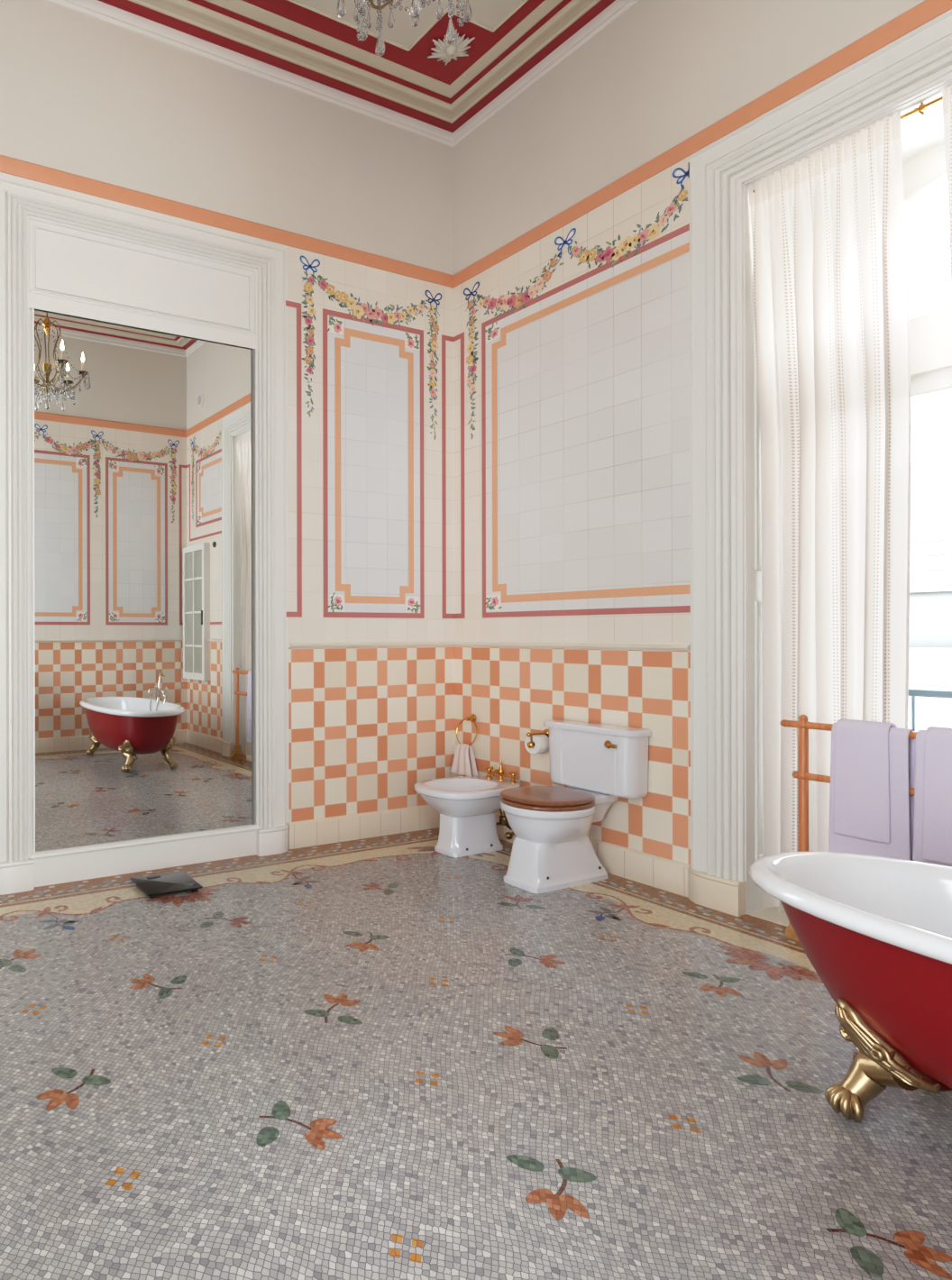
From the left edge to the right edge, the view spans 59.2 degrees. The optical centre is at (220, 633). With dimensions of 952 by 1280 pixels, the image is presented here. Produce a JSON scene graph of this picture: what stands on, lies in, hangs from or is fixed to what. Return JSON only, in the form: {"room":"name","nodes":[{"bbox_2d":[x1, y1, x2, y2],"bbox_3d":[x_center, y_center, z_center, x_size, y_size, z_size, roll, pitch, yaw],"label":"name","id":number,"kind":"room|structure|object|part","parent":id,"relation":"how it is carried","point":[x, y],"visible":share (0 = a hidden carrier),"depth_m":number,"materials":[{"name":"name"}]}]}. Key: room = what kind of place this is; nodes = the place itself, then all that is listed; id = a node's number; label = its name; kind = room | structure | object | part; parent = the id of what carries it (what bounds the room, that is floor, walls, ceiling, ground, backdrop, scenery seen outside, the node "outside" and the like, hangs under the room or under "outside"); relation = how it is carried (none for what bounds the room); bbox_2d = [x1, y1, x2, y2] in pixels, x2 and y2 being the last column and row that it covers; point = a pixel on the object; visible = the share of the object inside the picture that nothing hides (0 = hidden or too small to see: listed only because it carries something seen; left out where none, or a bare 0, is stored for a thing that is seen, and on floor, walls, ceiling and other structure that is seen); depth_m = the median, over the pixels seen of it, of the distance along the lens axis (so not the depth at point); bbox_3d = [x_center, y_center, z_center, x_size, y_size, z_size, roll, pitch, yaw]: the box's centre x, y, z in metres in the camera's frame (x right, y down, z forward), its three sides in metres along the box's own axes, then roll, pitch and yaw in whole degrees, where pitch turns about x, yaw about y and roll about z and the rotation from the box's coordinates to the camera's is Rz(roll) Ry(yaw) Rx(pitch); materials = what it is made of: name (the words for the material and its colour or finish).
{"room":"bathroom","nodes":[
{"label":"bathroom","id":0,"kind":"room"},
{"bbox_2d":[0,0,454,851],"bbox_3d":[-0.360,-1.129,4.614,4.850,4.960,0.254,0,0,-26],"label":"wall","id":1,"kind":"structure","parent":0,"point":[369,351],"depth_m":5.01,"materials":[{"name":"tile"}]},
{"bbox_2d":[0,179,288,895],"bbox_3d":[-0.391,-0.514,4.417,1.826,3.730,0.078,0,0,-26],"label":"door frame","id":2,"kind":"structure","parent":1,"relation":"in","point":[66,255],"depth_m":4.37,"materials":[{"name":"white paint"}]},
{"bbox_3d":[-0.403,-1.977,4.437,1.380,0.485,0.034,0,0,-26],"label":"head panel","id":3,"kind":"part","parent":2,"relation":"part of","materials":[{"name":"white paint"}]},
{"bbox_2d":[30,308,255,852],"bbox_3d":[-0.403,-0.286,4.444,1.348,2.918,0.020,0,0,-26],"label":"wall mirror","id":4,"kind":"object","parent":2,"relation":"attached to","point":[142,440],"visible":1,"depth_m":4.41,"materials":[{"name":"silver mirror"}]},
{"bbox_3d":[-0.395,1.260,4.436,1.380,0.182,0.038,0,0,-26],"label":"rail","id":5,"kind":"part","parent":2,"relation":"part of","materials":[{"name":"white paint"}]},
{"bbox_2d":[0,154,453,287],"bbox_3d":[-0.415,-2.472,4.437,4.600,0.085,0.024,0,0,-26],"label":"trim","id":6,"kind":"structure","parent":1,"relation":"attached to","point":[8,165],"depth_m":4.61,"materials":[{"name":"orange paint"}]},
{"bbox_2d":[287,804,439,849],"bbox_3d":[1.039,1.266,5.155,1.370,0.164,0.022,0,0,-26],"label":"baseboard","id":7,"kind":"structure","parent":1,"relation":"attached to","point":[366,825],"depth_m":5.09,"materials":[{"name":"tile"}]},
{"bbox_2d":[290,640,453,648],"bbox_3d":[1.046,0.072,5.158,1.350,0.041,0.026,0,0,-26],"label":"trim","id":8,"kind":"structure","parent":1,"relation":"attached to","point":[347,644],"depth_m":5.12,"materials":[{"name":"tile"}]},
{"bbox_2d":[98,0,615,132],"bbox_3d":[0.612,-3.561,2.361,5.100,0.200,5.160,0,0,-26],"label":"ceiling","id":9,"kind":"structure","parent":0,"point":[423,49],"depth_m":4.56,"materials":[{"name":"paint"}]},
{"bbox_2d":[204,0,563,98],"bbox_3d":[0.612,-3.510,2.361,4.030,0.022,4.090,0,0,-26],"label":"trim","id":10,"kind":"structure","parent":9,"relation":"attached to","point":[243,8],"depth_m":4.61,"materials":[{"name":"beige paint"}]},
{"bbox_2d":[336,0,472,56],"bbox_3d":[0.594,-2.695,2.367,0.682,1.633,0.709,0,0,-26],"label":"chandelier","id":11,"kind":"object","parent":9,"relation":"hanging from","point":[416,7],"visible":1,"depth_m":2.56,"materials":[{"name":"clear glass"}]},
{"bbox_3d":[0.542,-2.118,2.526,0.035,0.145,0.291,0,0,-14],"label":"arm","id":12,"kind":"part","parent":11,"relation":"part of","materials":[{"name":"gold metal"}]},
{"bbox_3d":[0.612,-3.500,2.361,3.646,0.033,3.646,0,0,-26],"label":"panel","id":13,"kind":"part","parent":9,"relation":"part of","materials":[{"name":"paint"}]},
{"bbox_2d":[0,827,951,1279],"bbox_3d":[0.756,1.407,2.427,5.400,0.123,5.160,0,0,-26],"label":"floor","id":14,"kind":"structure","parent":0,"point":[393,1056],"depth_m":2.31,"materials":[{"name":"tile"}]},
{"bbox_2d":[130,870,202,898],"bbox_3d":[-0.288,1.335,4.117,0.316,0.031,0.316,0,0,-26],"label":"bathroom scale","id":15,"kind":"object","parent":14,"relation":"on","point":[152,885],"visible":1,"depth_m":4.09,"materials":[{"name":"black glass"}]},
{"bbox_2d":[413,759,520,857],"bbox_3d":[1.552,1.079,4.836,0.697,0.535,0.453,0,0,-26],"label":"bidet","id":16,"kind":"object","parent":14,"relation":"on","point":[467,806],"visible":0.93,"depth_m":4.74,"materials":[{"name":"white ceramic"}]},
{"bbox_2d":[484,759,517,783],"bbox_3d":[1.769,0.874,4.944,0.117,0.125,0.268,0,0,-26],"label":"mixer tap","id":17,"kind":"object","parent":16,"relation":"on","point":[489,778],"depth_m":4.94,"materials":[{"name":"gold metal"}]},
{"bbox_2d":[500,718,651,893],"bbox_3d":[1.856,0.930,4.248,0.706,0.833,0.600,0,0,-26],"label":"toilet","id":18,"kind":"object","parent":14,"relation":"on","point":[553,849],"visible":1,"depth_m":4.14,"materials":[{"name":"white ceramic"}]},
{"bbox_3d":[1.769,0.905,4.205,0.500,0.022,0.424,0,0,-26],"label":"seat","id":19,"kind":"part","parent":18,"relation":"part of","materials":[{"name":"brown wood"}]},
{"bbox_3d":[1.769,0.877,4.205,0.500,0.026,0.424,0,0,-26],"label":"lid","id":20,"kind":"part","parent":18,"relation":"part of","materials":[{"name":"brown wood"}]},
{"bbox_3d":[2.087,0.532,4.363,0.170,0.038,0.600,0,0,-26],"label":"cistern lid","id":21,"kind":"part","parent":18,"relation":"part of","materials":[{"name":"white ceramic"}]},
{"bbox_3d":[2.092,0.601,4.169,0.034,0.044,0.086,0,0,-26],"label":"flush lever","id":22,"kind":"part","parent":18,"relation":"part of","materials":[{"name":"gold metal"}]},
{"bbox_2d":[779,714,916,941],"bbox_3d":[2.807,0.852,3.005,0.190,0.984,1.159,0,0,-26],"label":"towel rack","id":23,"kind":"object","parent":14,"relation":"on","point":[803,776],"visible":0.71,"depth_m":3.43,"materials":[{"name":"orange wood"}]},
{"bbox_3d":[2.589,0.803,3.445,0.042,0.884,0.042,0,0,-26],"label":"post","id":24,"kind":"part","parent":23,"relation":"part of","materials":[{"name":"orange wood"}]},
{"bbox_2d":[828,722,914,860],"bbox_3d":[2.701,0.752,3.217,0.099,0.741,0.282,0,0,-26],"label":"bath towel","id":25,"kind":"object","parent":23,"relation":"hanging from","point":[901,749],"visible":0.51,"depth_m":3.12,"materials":[{"name":"purple fabric"}]},
{"bbox_2d":[832,718,896,843],"bbox_3d":[2.692,0.608,3.235,0.112,0.487,0.202,0,0,-26],"label":"hand towel","id":26,"kind":"object","parent":25,"relation":"on","point":[861,772],"visible":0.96,"depth_m":3.21,"materials":[{"name":"fabric"}]},
{"bbox_2d":[912,730,951,866],"bbox_3d":[2.834,0.752,2.949,0.098,0.741,0.302,0,0,-26],"label":"bath towel","id":27,"kind":"object","parent":23,"relation":"hanging from","point":[920,734],"visible":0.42,"depth_m":3.05,"materials":[{"name":"purple fabric"}]},
{"bbox_2d":[921,726,951,865],"bbox_3d":[2.832,0.624,2.958,0.111,0.519,0.217,0,0,-26],"label":"hand towel","id":28,"kind":"object","parent":27,"relation":"on","point":[937,822],"visible":1,"depth_m":2.99,"materials":[{"name":"purple fabric"}]},
{"bbox_2d":[748,850,951,1122],"bbox_3d":[2.229,0.876,1.740,0.873,0.936,1.871,0,0,-26],"label":"bathtub","id":29,"kind":"object","parent":14,"relation":"on","point":[876,931],"visible":1,"depth_m":2.12,"materials":[{"name":"ceramic"}]},
{"bbox_2d":[452,0,951,864],"bbox_3d":[2.788,-1.136,3.437,0.254,4.960,4.660,0,0,-26],"label":"wall","id":30,"kind":"structure","parent":0,"point":[571,478],"depth_m":4.44,"materials":[{"name":"tile"}]},
{"bbox_2d":[48,0,638,146],"bbox_3d":[0.612,-3.474,2.361,4.600,0.095,4.660,0,0,-26],"label":"trim","id":31,"kind":"structure","parent":30,"relation":"attached to","point":[95,8],"depth_m":4.74,"materials":[{"name":"white paint"}]},
{"bbox_2d":[128,0,600,123],"bbox_3d":[0.612,-3.507,2.361,4.404,0.028,4.464,0,0,-26],"label":"trim","id":32,"kind":"structure","parent":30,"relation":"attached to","point":[186,11],"depth_m":4.69,"materials":[{"name":"paint"}]},
{"bbox_2d":[456,713,477,745],"bbox_3d":[1.690,0.661,5.285,0.086,0.218,0.193,0,0,-26],"label":"towel ring","id":33,"kind":"object","parent":30,"relation":"attached to","point":[472,717],"visible":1,"depth_m":5.28,"materials":[{"name":"gold metal"}]},
{"bbox_2d":[450,743,478,776],"bbox_3d":[1.657,0.856,5.274,0.078,0.209,0.185,0,0,-26],"label":"towel","id":34,"kind":"object","parent":33,"relation":"hanging from","point":[463,763],"visible":0.99,"depth_m":5.25,"materials":[{"name":"fabric"}]},
{"bbox_2d":[526,729,548,748],"bbox_3d":[1.925,0.638,4.715,0.171,0.107,0.052,0,0,-26],"label":"toilet roll holder","id":35,"kind":"object","parent":30,"relation":"attached to","point":[530,745],"visible":0.9,"depth_m":4.69,"materials":[{"name":"gold metal"}]},
{"bbox_2d":[524,734,548,754],"bbox_3d":[1.929,0.674,4.716,0.096,0.116,0.116,0,0,-26],"label":"toilet roll","id":36,"kind":"object","parent":35,"relation":"on","point":[541,742],"visible":0.91,"depth_m":4.68,"materials":[{"name":"paper"}]},
{"bbox_2d":[453,640,690,650],"bbox_3d":[2.009,0.070,4.707,0.026,0.041,1.690,0,0,-26],"label":"trim","id":37,"kind":"structure","parent":30,"relation":"attached to","point":[613,645],"depth_m":4.51,"materials":[{"name":"tile"}]},
{"bbox_2d":[494,812,690,897],"bbox_3d":[2.013,1.264,4.707,0.022,0.164,1.690,0,0,-26],"label":"baseboard","id":38,"kind":"structure","parent":30,"relation":"attached to","point":[663,873],"depth_m":4.18,"materials":[{"name":"tile"}]},
{"bbox_2d":[452,0,951,288],"bbox_3d":[2.664,-2.478,3.377,0.024,0.085,4.660,0,0,-26],"label":"trim","id":39,"kind":"structure","parent":30,"relation":"attached to","point":[926,11],"depth_m":3.75,"materials":[{"name":"orange paint"}]},
{"bbox_2d":[687,11,951,926],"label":"window","id":40,"kind":"structure","parent":30,"relation":"in","point":[726,827],"depth_m":3.73,"materials":[{"name":"white paint"}]},
{"bbox_2d":[752,96,941,192],"bbox_3d":[2.860,-2.125,3.099,0.037,0.063,1.420,0,0,-26],"label":"curtain rod","id":41,"kind":"object","parent":40,"relation":"attached to","point":[921,107],"visible":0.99,"depth_m":3.14,"materials":[{"name":"gold metal"}]},
{"bbox_2d":[748,111,911,912],"bbox_3d":[2.722,-0.419,3.480,0.139,3.457,0.598,0,0,-26],"label":"curtain","id":42,"kind":"object","parent":41,"relation":"hanging from","point":[831,307],"visible":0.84,"depth_m":3.49,"materials":[{"name":"white fabric"}]},
{"bbox_3d":[2.865,-2.131,3.102,0.012,0.013,1.420,0,0,-26],"label":"rod","id":43,"kind":"part","parent":41,"relation":"part of","materials":[{"name":"gold metal"}]},
{"bbox_2d":[941,85,951,301],"bbox_3d":[3.059,-0.420,2.791,0.144,3.457,0.688,0,0,-26],"label":"curtain","id":44,"kind":"object","parent":41,"relation":"hanging from","point":[946,93],"visible":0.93,"depth_m":3.06,"materials":[{"name":"white fabric"}]},
{"bbox_3d":[3.249,-0.417,3.290,0.120,3.520,1.420,0,0,-26],"label":"frame","id":45,"kind":"part","parent":40,"relation":"part of","materials":[{"name":"white paint"}]},
{"bbox_3d":[3.567,0.880,3.408,0.390,1.225,3.400,0,0,-26],"label":"balcony railing","id":46,"kind":"part","parent":40,"relation":"part of","materials":[{"name":"metal"}]},
{"bbox_3d":[3.521,0.285,3.385,0.050,0.035,3.000,0,0,-26],"label":"handrail","id":47,"kind":"part","parent":40,"relation":"part of","materials":[{"name":"metal"}]},
{"label":"outside","id":48,"kind":"structure","parent":0,"visible":0},
{"bbox_2d":[907,459,951,731],"bbox_3d":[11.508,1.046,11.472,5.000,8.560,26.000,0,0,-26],"label":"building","id":49,"kind":"structure","parent":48,"point":[930,566],"depth_m":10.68,"materials":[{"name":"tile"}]},
{"bbox_3d":[9.668,-0.195,10.562,0.900,0.750,26.000,0,0,-26],"label":"cornice","id":50,"kind":"part","parent":49,"relation":"part of","materials":[{"name":"white"}]}
]}

